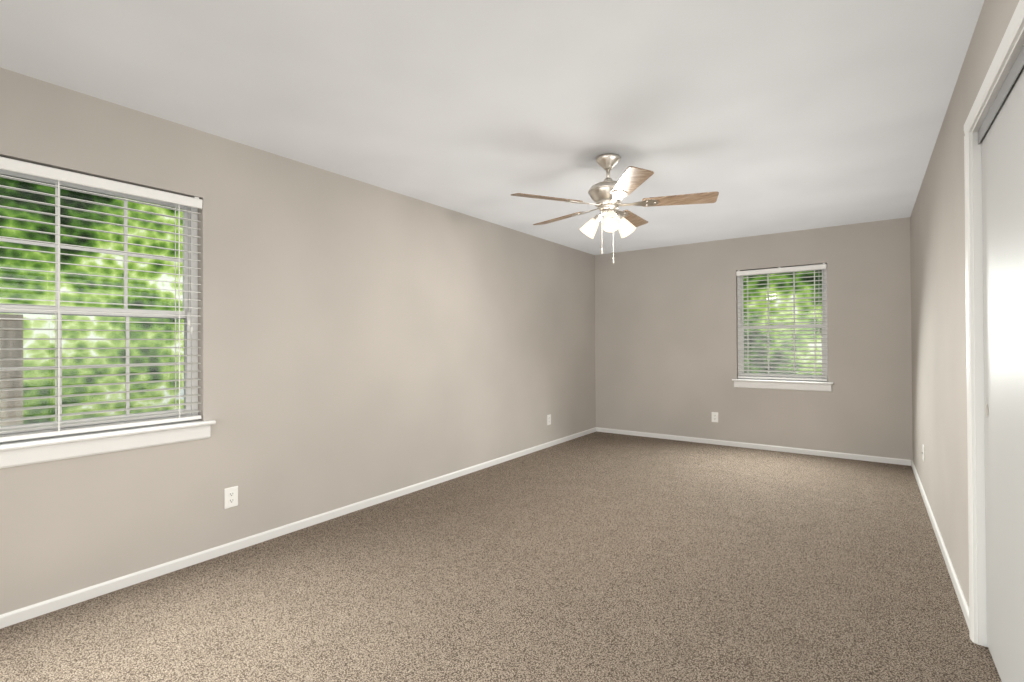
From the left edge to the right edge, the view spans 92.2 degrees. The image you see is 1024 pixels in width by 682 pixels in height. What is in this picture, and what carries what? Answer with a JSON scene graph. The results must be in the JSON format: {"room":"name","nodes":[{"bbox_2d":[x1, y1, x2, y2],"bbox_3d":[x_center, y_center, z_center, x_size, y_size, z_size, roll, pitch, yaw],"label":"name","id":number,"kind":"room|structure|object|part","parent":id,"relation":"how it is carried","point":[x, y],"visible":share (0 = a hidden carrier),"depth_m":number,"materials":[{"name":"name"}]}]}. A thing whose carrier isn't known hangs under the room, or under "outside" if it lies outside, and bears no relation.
{"room":"empty bedroom","nodes":[
{"label":"empty bedroom","id":0,"kind":"room"},
{"bbox_2d":[0,67,595,614],"bbox_3d":[-0.956,0.027,4.028,0.140,2.440,7.294,-1,0,36],"label":"wall","id":1,"kind":"structure","parent":0,"point":[360,341],"depth_m":3.26,"materials":[{"name":"beige paint"}]},
{"bbox_2d":[0,169,200,442],"bbox_3d":[-2.306,-0.182,2.132,0.156,1.273,1.729,-1,0,36],"label":"window","id":2,"kind":"structure","parent":1,"relation":"in","point":[189,315],"depth_m":2.50,"materials":[{"name":"white plastic"}]},
{"bbox_3d":[-2.248,-0.395,2.093,0.013,0.705,1.606,-1,0,36],"label":"blind wand cord","id":3,"kind":"part","parent":2,"relation":"part of","materials":[{"name":"white plastic"}]},
{"bbox_2d":[0,157,202,441],"bbox_3d":[-2.283,-0.188,2.115,0.066,1.257,1.720,-1,0,36],"label":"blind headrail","id":4,"kind":"object","parent":2,"relation":"attached to","point":[13,165],"visible":1,"depth_m":2.41,"materials":[{"name":"white plastic"}]},
{"bbox_2d":[55,180,59,431],"bbox_3d":[-2.120,-0.171,2.305,0.002,1.187,0.004,-1,0,36],"label":"blind cord","id":5,"kind":"object","parent":4,"relation":"hanging from","point":[59,313],"depth_m":2.31,"materials":[{"name":"white fabric"}]},
{"bbox_2d":[175,204,175,416],"bbox_3d":[-1.871,-0.170,2.739,0.002,1.187,0.004,-1,0,36],"label":"blind cord","id":6,"kind":"object","parent":4,"relation":"hanging from","point":[175,204],"depth_m":2.74,"materials":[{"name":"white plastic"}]},
{"bbox_2d":[178,204,179,417],"bbox_3d":[-1.829,-0.170,2.708,0.002,1.187,0.004,-1,0,36],"label":"blind cord","id":7,"kind":"object","parent":4,"relation":"hanging from","point":[178,204],"depth_m":2.71,"materials":[{"name":"white fabric"}]},
{"bbox_2d":[0,420,215,468],"bbox_3d":[-2.265,0.503,2.102,0.115,0.101,1.822,-1,0,36],"label":"window sill","id":8,"kind":"structure","parent":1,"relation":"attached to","point":[26,452],"depth_m":2.40,"materials":[{"name":"white wood"}]},
{"bbox_2d":[224,486,237,508],"bbox_3d":[-1.660,0.925,2.914,0.007,0.120,0.076,-1,0,36],"label":"electrical outlet","id":9,"kind":"object","parent":1,"relation":"attached to","point":[230,497],"visible":1,"depth_m":2.91,"materials":[{"name":"white plastic"}]},
{"bbox_2d":[0,427,595,628],"bbox_3d":[-0.887,1.219,3.977,0.012,0.056,7.014,-1,0,36],"label":"baseboard","id":10,"kind":"structure","parent":1,"relation":"attached to","point":[48,606],"depth_m":2.88,"materials":[{"name":"white wood"}]},
{"bbox_2d":[547,414,550,424],"bbox_3d":[0.438,0.932,5.821,0.007,0.120,0.076,-1,0,36],"label":"electrical outlet","id":11,"kind":"object","parent":1,"relation":"attached to","point":[548,419],"visible":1,"depth_m":5.82,"materials":[{"name":"white plastic"}]},
{"bbox_2d":[0,0,983,254],"bbox_3d":[0.781,-1.260,2.776,4.442,0.100,7.294,-1,0,36],"label":"ceiling","id":12,"kind":"structure","parent":0,"point":[770,116],"depth_m":2.38,"materials":[{"name":"white paint"}]},
{"bbox_2d":[511,153,718,263],"bbox_3d":[0.649,-0.852,3.280,1.307,0.707,1.271,-1,0,36],"label":"ceiling fan","id":13,"kind":"object","parent":12,"relation":"hanging from","point":[608,194],"visible":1,"depth_m":3.16,"materials":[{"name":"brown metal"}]},
{"bbox_2d":[0,431,1001,681],"bbox_3d":[0.796,1.280,2.763,4.442,0.100,7.294,-1,0,36],"label":"floor","id":14,"kind":"structure","parent":0,"point":[602,557],"depth_m":2.42,"materials":[{"name":"beige carpet"}]},
{"bbox_2d":[595,217,912,459],"bbox_3d":[2.578,0.016,5.889,3.412,2.440,0.140,-1,0,36],"label":"wall","id":15,"kind":"structure","parent":0,"point":[666,341],"depth_m":5.72,"materials":[{"name":"beige paint"}]},
{"bbox_2d":[712,412,717,421],"bbox_3d":[2.431,0.913,5.903,0.076,0.120,0.007,-1,0,36],"label":"electrical outlet","id":16,"kind":"object","parent":15,"relation":"attached to","point":[714,416],"visible":1,"depth_m":5.90,"materials":[{"name":"white plastic"}]},
{"bbox_2d":[596,427,910,465],"bbox_3d":[2.540,1.208,5.821,3.386,0.056,0.012,-1,0,36],"label":"baseboard","id":17,"kind":"structure","parent":15,"relation":"attached to","point":[794,450],"depth_m":5.57,"materials":[{"name":"white wood"}]},
{"bbox_2d":[737,264,827,381],"bbox_3d":[3.024,-0.195,5.548,0.899,1.273,0.156,-1,0,36],"label":"window","id":18,"kind":"structure","parent":15,"relation":"in","point":[823,326],"depth_m":5.52,"materials":[{"name":"white plastic"}]},
{"bbox_3d":[2.982,-0.408,5.489,0.776,0.705,0.013,-1,0,36],"label":"blind wand cord","id":19,"kind":"part","parent":18,"relation":"part of","materials":[{"name":"white plastic"}]},
{"bbox_2d":[736,263,827,380],"bbox_3d":[3.007,-0.201,5.524,0.890,1.257,0.066,-1,0,36],"label":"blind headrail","id":20,"kind":"object","parent":18,"relation":"attached to","point":[784,269],"visible":1,"depth_m":5.49,"materials":[{"name":"white plastic"}]},
{"bbox_2d":[747,303,748,369],"bbox_3d":[2.725,-0.181,5.702,0.004,1.187,0.002,-1,0,36],"label":"blind cord","id":21,"kind":"object","parent":20,"relation":"hanging from","point":[747,303],"depth_m":5.70,"materials":[{"name":"white plastic"}]},
{"bbox_2d":[814,270,815,377],"bbox_3d":[3.263,-0.186,5.313,0.004,1.187,0.002,-1,0,36],"label":"blind cord","id":22,"kind":"object","parent":20,"relation":"hanging from","point":[814,325],"depth_m":5.31,"materials":[{"name":"white fabric"}]},
{"bbox_2d":[732,379,832,391],"bbox_3d":[3.001,0.491,5.507,0.992,0.101,0.115,-1,0,36],"label":"window sill","id":23,"kind":"structure","parent":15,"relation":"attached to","point":[787,385],"depth_m":5.47,"materials":[{"name":"white wood"}]},
{"bbox_2d":[910,0,1018,606],"bbox_3d":[1.924,0.000,1.950,0.140,2.441,7.294,-1,0,36],"label":"wall","id":24,"kind":"structure","parent":0,"point":[938,331],"depth_m":2.66,"materials":[{"name":"beige paint"}]},
{"bbox_2d":[911,460,968,628],"bbox_3d":[2.912,1.193,3.432,0.012,0.056,3.451,-1,0,36],"label":"baseboard","id":25,"kind":"structure","parent":24,"relation":"attached to","point":[958,590],"depth_m":2.71,"materials":[{"name":"white wood"}]},
{"bbox_2d":[964,0,1023,681],"bbox_3d":[1.408,0.157,1.246,0.159,2.123,1.855,-1,0,36],"label":"closet door frame","id":26,"kind":"object","parent":24,"relation":"attached to","point":[994,207],"visible":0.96,"depth_m":1.75,"materials":[{"name":"white wood"}]},
{"bbox_2d":[978,44,1023,143],"bbox_3d":[1.403,-0.816,1.250,0.094,0.052,1.729,-1,0,36],"label":"track rail","id":27,"kind":"object","parent":24,"relation":"attached to","point":[1012,75],"visible":0.31,"depth_m":1.61,"materials":[{"name":"silver metal"}]},
{"bbox_2d":[985,403,987,416],"bbox_3d":[1.851,0.269,1.920,0.002,0.054,0.054,-1,0,36],"label":"door handle","id":28,"kind":"object","parent":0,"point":[986,408],"visible":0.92,"depth_m":1.89,"materials":[{"name":"silver metal"}]}
]}

